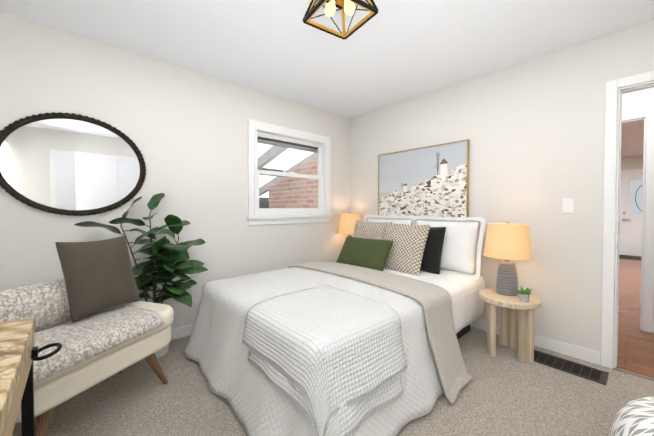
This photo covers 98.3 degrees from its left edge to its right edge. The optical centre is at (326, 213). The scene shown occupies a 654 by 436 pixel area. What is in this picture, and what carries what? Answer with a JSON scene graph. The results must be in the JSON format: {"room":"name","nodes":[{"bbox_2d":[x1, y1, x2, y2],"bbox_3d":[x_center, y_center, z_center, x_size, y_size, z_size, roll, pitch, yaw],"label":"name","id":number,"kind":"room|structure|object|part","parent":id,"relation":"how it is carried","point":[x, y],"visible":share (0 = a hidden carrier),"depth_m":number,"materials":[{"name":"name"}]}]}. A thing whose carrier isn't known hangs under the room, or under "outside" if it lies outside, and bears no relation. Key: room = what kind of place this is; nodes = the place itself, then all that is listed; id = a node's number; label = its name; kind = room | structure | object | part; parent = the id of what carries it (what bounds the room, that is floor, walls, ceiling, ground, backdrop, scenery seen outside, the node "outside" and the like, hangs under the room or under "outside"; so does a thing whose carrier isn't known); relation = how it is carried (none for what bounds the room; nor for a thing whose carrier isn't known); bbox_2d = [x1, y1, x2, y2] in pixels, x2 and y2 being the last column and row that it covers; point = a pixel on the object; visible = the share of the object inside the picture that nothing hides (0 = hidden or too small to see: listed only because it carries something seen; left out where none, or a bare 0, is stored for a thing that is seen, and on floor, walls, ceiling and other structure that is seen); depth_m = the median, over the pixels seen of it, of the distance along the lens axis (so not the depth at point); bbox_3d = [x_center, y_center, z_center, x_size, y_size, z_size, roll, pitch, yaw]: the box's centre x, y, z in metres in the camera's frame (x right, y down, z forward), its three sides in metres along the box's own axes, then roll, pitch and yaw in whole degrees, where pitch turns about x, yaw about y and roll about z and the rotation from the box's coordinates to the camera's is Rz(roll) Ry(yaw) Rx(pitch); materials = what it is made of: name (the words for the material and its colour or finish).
{"room":"bedroom","nodes":[
{"label":"bedroom","id":0,"kind":"room"},
{"bbox_2d":[0,11,349,328],"bbox_3d":[-1.123,-0.099,2.806,3.780,2.440,0.120,-1,1,-42],"label":"wall","id":1,"kind":"structure","parent":0,"point":[184,130],"depth_m":2.48,"materials":[{"name":"white paint"}]},
{"bbox_2d":[0,112,145,215],"bbox_3d":[-1.823,-0.351,2.070,0.854,0.744,0.039,-1,1,-42],"label":"oval mirror","id":2,"kind":"object","parent":1,"relation":"attached to","point":[68,164],"visible":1,"depth_m":2.04,"materials":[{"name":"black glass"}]},
{"bbox_2d":[171,324,193,339],"bbox_3d":[-1.032,1.074,2.815,3.660,0.095,0.018,-1,1,-42],"label":"baseboard","id":3,"kind":"structure","parent":1,"relation":"attached to","point":[180,332],"depth_m":2.56,"materials":[{"name":"white"}]},
{"bbox_2d":[247,119,332,224],"bbox_3d":[-0.425,-0.436,3.393,1.190,1.115,0.165,-1,1,-42],"label":"window","id":4,"kind":"structure","parent":1,"relation":"in","point":[253,216],"depth_m":3.31,"materials":[{"name":"white wood"}]},
{"bbox_3d":[-0.432,-0.456,3.400,0.880,0.795,0.039,-1,1,-42],"label":"glass","id":5,"kind":"part","parent":4,"relation":"part of","materials":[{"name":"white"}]},
{"bbox_3d":[-0.432,-0.449,3.401,0.970,0.900,0.065,-1,1,-42],"label":"left window sash","id":6,"kind":"part","parent":4,"relation":"part of","materials":[{"name":"clear glass"}]},
{"bbox_2d":[0,0,653,157],"bbox_3d":[3.406,-1.378,3.342,11.280,0.100,5.320,-1,1,-42],"label":"ceiling","id":7,"kind":"structure","parent":0,"point":[391,52],"depth_m":2.11,"materials":[{"name":"white paint"}]},
{"bbox_2d":[303,0,377,39],"bbox_3d":[0.073,-1.218,1.643,0.324,0.162,0.324,-1,1,-34],"label":"cage pendant light","id":8,"kind":"object","parent":7,"relation":"hanging from","point":[346,6],"visible":1,"depth_m":1.66,"materials":[{"name":"black metal"}]},
{"bbox_2d":[12,326,653,435],"bbox_3d":[0.123,1.170,1.433,3.780,0.050,3.860,-1,1,-42],"label":"floor carpet","id":9,"kind":"object","parent":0,"point":[504,391],"depth_m":1.70,"materials":[{"name":"beige carpet"}]},
{"bbox_2d":[0,317,61,435],"bbox_3d":[-0.722,0.782,0.270,0.660,0.765,1.680,-1,1,-42],"label":"desk","id":10,"kind":"object","parent":9,"relation":"on","point":[19,352],"visible":1,"depth_m":0.85,"materials":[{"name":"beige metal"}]},
{"bbox_3d":[-0.999,0.489,1.009,0.081,0.032,0.113,-1,1,-42],"label":"handle","id":11,"kind":"part","parent":10,"relation":"part of","materials":[{"name":"black metal"}]},
{"bbox_2d":[0,236,173,435],"bbox_3d":[-1.369,0.655,1.613,0.556,0.984,0.900,0,1,18],"label":"sofa","id":12,"kind":"object","parent":9,"relation":"on","point":[95,316],"visible":0.9,"depth_m":1.58,"materials":[{"name":"beige fabric"}]},
{"bbox_2d":[55,236,139,322],"bbox_3d":[-1.409,0.382,1.769,0.170,0.500,0.430,-18,-5,18],"label":"pillow","id":13,"kind":"object","parent":12,"relation":"on","point":[98,275],"depth_m":1.67,"materials":[{"name":"grey fabric"}]},
{"bbox_2d":[33,304,164,382],"bbox_3d":[-1.306,0.664,1.532,0.387,0.089,0.704,0,1,18],"label":"cushion","id":14,"kind":"object","parent":12,"relation":"on","point":[82,340],"depth_m":1.49,"materials":[{"name":"grey fabric"}]},
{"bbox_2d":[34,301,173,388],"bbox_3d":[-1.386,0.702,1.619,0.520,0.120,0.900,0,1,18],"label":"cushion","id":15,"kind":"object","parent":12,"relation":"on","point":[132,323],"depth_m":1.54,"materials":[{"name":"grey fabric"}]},
{"bbox_2d":[74,193,207,358],"bbox_3d":[-1.344,0.483,2.148,0.849,1.298,0.514,-1,1,-42],"label":"plant","id":16,"kind":"object","parent":9,"relation":"on","point":[165,252],"visible":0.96,"depth_m":2.20,"materials":[{"name":"green plant"}]},
{"bbox_3d":[-1.387,0.996,2.280,0.224,0.270,0.224,-1,1,-42],"label":"pot","id":17,"kind":"part","parent":16,"relation":"part of","materials":[{"name":"white"}]},
{"bbox_2d":[182,215,485,435],"bbox_3d":[0.197,0.585,2.407,2.239,1.092,1.854,-1,1,-42],"label":"bed","id":18,"kind":"object","parent":9,"relation":"on","point":[365,331],"visible":1,"depth_m":1.71,"materials":[{"name":"grey fabric"}]},
{"bbox_2d":[242,284,406,435],"bbox_3d":[-0.020,0.718,1.573,0.639,0.395,0.688,-1,1,-42],"label":"throw","id":19,"kind":"object","parent":18,"relation":"on","point":[323,357],"depth_m":1.36,"materials":[{"name":"white fabric"}]},
{"bbox_2d":[336,237,393,270],"bbox_3d":[0.361,0.420,2.880,0.640,0.400,0.160,1,-33,44],"label":"pillow","id":20,"kind":"object","parent":18,"relation":"on","point":[362,252],"depth_m":2.77,"materials":[{"name":"green fabric"}]},
{"bbox_2d":[420,227,445,274],"bbox_3d":[0.924,0.351,2.804,0.140,0.500,0.500,20,-13,-40],"label":"pillow","id":21,"kind":"object","parent":18,"relation":"on","point":[434,253],"depth_m":2.66,"materials":[{"name":"black fabric"}]},
{"bbox_2d":[383,268,484,333],"bbox_3d":[0.239,0.817,2.489,2.035,0.525,1.438,-1,1,-42],"label":"mattress","id":22,"kind":"object","parent":18,"relation":"on","point":[464,287],"depth_m":2.38,"materials":[{"name":"white fabric"}]},
{"bbox_3d":[0.273,1.056,2.523,1.880,0.140,1.190,-1,1,-42],"label":"frame","id":23,"kind":"part","parent":18,"relation":"part of","materials":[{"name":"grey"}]},
{"bbox_2d":[479,288,540,362],"bbox_3d":[1.464,0.895,2.283,0.420,0.470,0.420,-1,1,-42],"label":"nightstand","id":24,"kind":"object","parent":9,"relation":"on","point":[510,307],"visible":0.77,"depth_m":2.22,"materials":[{"name":"brown wood"}]},
{"bbox_2d":[483,221,532,295],"bbox_3d":[1.477,0.361,2.320,0.344,0.598,0.344,-1,1,-42],"label":"lamp","id":25,"kind":"object","parent":24,"relation":"on","point":[507,241],"visible":0.98,"depth_m":2.23,"materials":[{"name":"beige fabric"}]},
{"bbox_3d":[1.477,0.222,2.317,0.344,0.265,0.344,-1,1,-42],"label":"lamp shade","id":26,"kind":"part","parent":25,"relation":"part of","materials":[{"name":"beige fabric"}]},
{"bbox_2d":[514,286,531,302],"bbox_3d":[1.474,0.607,2.127,0.115,0.113,0.103,-1,1,-42],"label":"succulent","id":27,"kind":"object","parent":24,"relation":"on","point":[524,296],"visible":1,"depth_m":2.10,"materials":[{"name":"green plant"}]},
{"bbox_2d":[519,294,529,302],"bbox_3d":[1.480,0.633,2.126,0.072,0.060,0.072,-1,1,-42],"label":"pot","id":28,"kind":"object","parent":24,"relation":"on","point":[524,298],"depth_m":2.10,"materials":[{"name":"white ceramic"}]},
{"bbox_2d":[534,350,608,384],"bbox_3d":[1.762,1.130,2.111,0.210,0.006,0.470,-1,1,-42],"label":"air vent","id":29,"kind":"object","parent":9,"relation":"on","point":[558,362],"depth_m":2.06,"materials":[{"name":"black metal"}]},
{"bbox_2d":[534,353,600,379],"bbox_3d":[1.762,1.131,2.111,0.158,0.004,0.418,-1,1,-42],"label":"bars","id":30,"kind":"object","parent":29,"relation":"attached to","point":[538,356],"visible":0.83,"depth_m":2.10,"materials":[{"name":"brown metal"}]},
{"bbox_2d":[611,396,653,435],"bbox_3d":[1.318,0.927,0.900,0.595,0.454,0.595,-1,1,-42],"label":"pouf","id":31,"kind":"object","parent":9,"relation":"on","point":[634,417],"visible":1,"depth_m":1.03,"materials":[{"name":"white fabric"}]},
{"bbox_3d":[0.313,0.840,3.775,0.320,0.530,0.320,-1,1,-42],"label":"nightstand","id":32,"kind":"object","parent":9,"relation":"on","visible":0},
{"bbox_2d":[337,212,361,236],"bbox_3d":[0.309,0.276,3.762,0.344,0.598,0.344,-1,1,-42],"label":"lamp","id":33,"kind":"object","parent":32,"relation":"on","point":[347,223],"visible":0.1,"depth_m":3.62,"materials":[{"name":"beige fabric"}]},
{"bbox_2d":[350,19,653,351],"bbox_3d":[1.577,-0.097,2.710,0.120,2.440,3.860,-1,1,-42],"label":"wall","id":34,"kind":"structure","parent":0,"point":[532,131],"depth_m":2.37,"materials":[{"name":"white paint"}]},
{"bbox_2d":[378,139,469,216],"bbox_3d":[1.028,-0.335,3.201,0.036,0.790,1.100,-1,1,-42],"label":"framed picture","id":35,"kind":"object","parent":34,"relation":"attached to","point":[433,181],"visible":0.83,"depth_m":3.11,"materials":[{"name":"paper"}]},
{"bbox_2d":[470,319,600,364],"bbox_3d":[1.191,1.070,3.062,0.014,0.095,2.550,-1,1,-42],"label":"baseboard","id":36,"kind":"structure","parent":34,"relation":"attached to","point":[582,353],"depth_m":2.27,"materials":[{"name":"white wood"}]},
{"bbox_2d":[562,198,573,212],"bbox_3d":[1.909,-0.059,2.242,0.010,0.116,0.070,-1,1,-42],"label":"light switch","id":37,"kind":"object","parent":34,"relation":"attached to","point":[567,205],"visible":1,"depth_m":2.24,"materials":[{"name":"white plastic"}]},
{"bbox_2d":[601,71,653,368],"bbox_3d":[2.402,0.092,1.790,0.156,2.093,0.931,-1,1,-42],"label":"door frame","id":38,"kind":"structure","parent":34,"relation":"attached to","point":[616,89],"depth_m":2.06,"materials":[{"name":"white wood"}]},
{"bbox_2d":[621,156,642,169],"bbox_3d":[7.619,-0.168,6.903,0.120,2.440,4.950,-1,1,-42],"label":"wall","id":39,"kind":"structure","parent":0,"point":[631,163],"depth_m":6.94,"materials":[{"name":"white paint"}]},
{"bbox_2d":[621,169,642,219],"bbox_3d":[7.611,-0.005,6.757,0.085,2.120,1.020,-1,1,-42],"label":"front door","id":40,"kind":"structure","parent":39,"relation":"in","point":[635,185],"depth_m":6.89,"materials":[{"name":"white"}]},
{"bbox_2d":[619,172,642,255],"bbox_3d":[7.627,0.029,6.772,0.042,2.030,0.860,-1,1,-42],"label":"door leaf","id":41,"kind":"structure","parent":40,"relation":"attached to","point":[630,241],"depth_m":6.97,"materials":[{"name":"white wood"}]},
{"bbox_3d":[7.635,-0.006,6.779,0.020,2.120,1.020,-1,1,-42],"label":"casing","id":42,"kind":"part","parent":40,"relation":"part of","materials":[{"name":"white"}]},
{"bbox_3d":[7.631,-0.366,6.769,0.010,0.860,0.520,-1,1,-42],"label":"glass","id":43,"kind":"part","parent":40,"relation":"part of","materials":[{"name":"white glass"}]},
{"bbox_2d":[616,258,653,377],"bbox_3d":[4.923,1.119,4.524,7.500,0.048,5.000,-1,1,-42],"label":"floor","id":44,"kind":"structure","parent":0,"point":[635,353],"depth_m":2.74,"materials":[{"name":"brown wood"}]},
{"bbox_2d":[619,255,640,259],"bbox_3d":[7.381,1.053,6.570,0.600,0.014,1.060,-1,1,-42],"label":"doormat","id":45,"kind":"object","parent":44,"relation":"on","point":[630,257],"depth_m":6.67,"materials":[{"name":"grey"}]},
{"bbox_2d":[613,367,653,380],"bbox_3d":[2.360,1.137,1.770,0.032,0.007,0.805,-1,1,-42],"label":"trim","id":46,"kind":"structure","parent":44,"relation":"on","point":[635,374],"depth_m":1.99,"materials":[{"name":"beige metal"}]},
{"bbox_2d":[622,87,653,321],"bbox_3d":[3.006,-0.098,2.792,0.120,2.440,5.000,-1,1,-42],"label":"wall","id":47,"kind":"structure","parent":0,"point":[638,101],"depth_m":2.71,"materials":[{"name":"white paint"}]},
{"bbox_2d":[621,109,653,332],"bbox_3d":[2.773,0.071,3.045,0.138,2.092,0.981,-1,1,-42],"label":"trim","id":48,"kind":"structure","parent":47,"relation":"attached to","point":[647,280],"depth_m":2.67,"materials":[{"name":"white wood"}]},
{"label":"outside","id":49,"kind":"structure","parent":0,"visible":0},
{"bbox_2d":[257,136,317,207],"bbox_3d":[-2.749,-0.095,6.717,11.000,2.900,7.880,-1,1,-42],"label":"carport","id":50,"kind":"object","parent":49,"point":[293,192],"depth_m":4.87,"materials":[{"name":"grey"}]}
]}

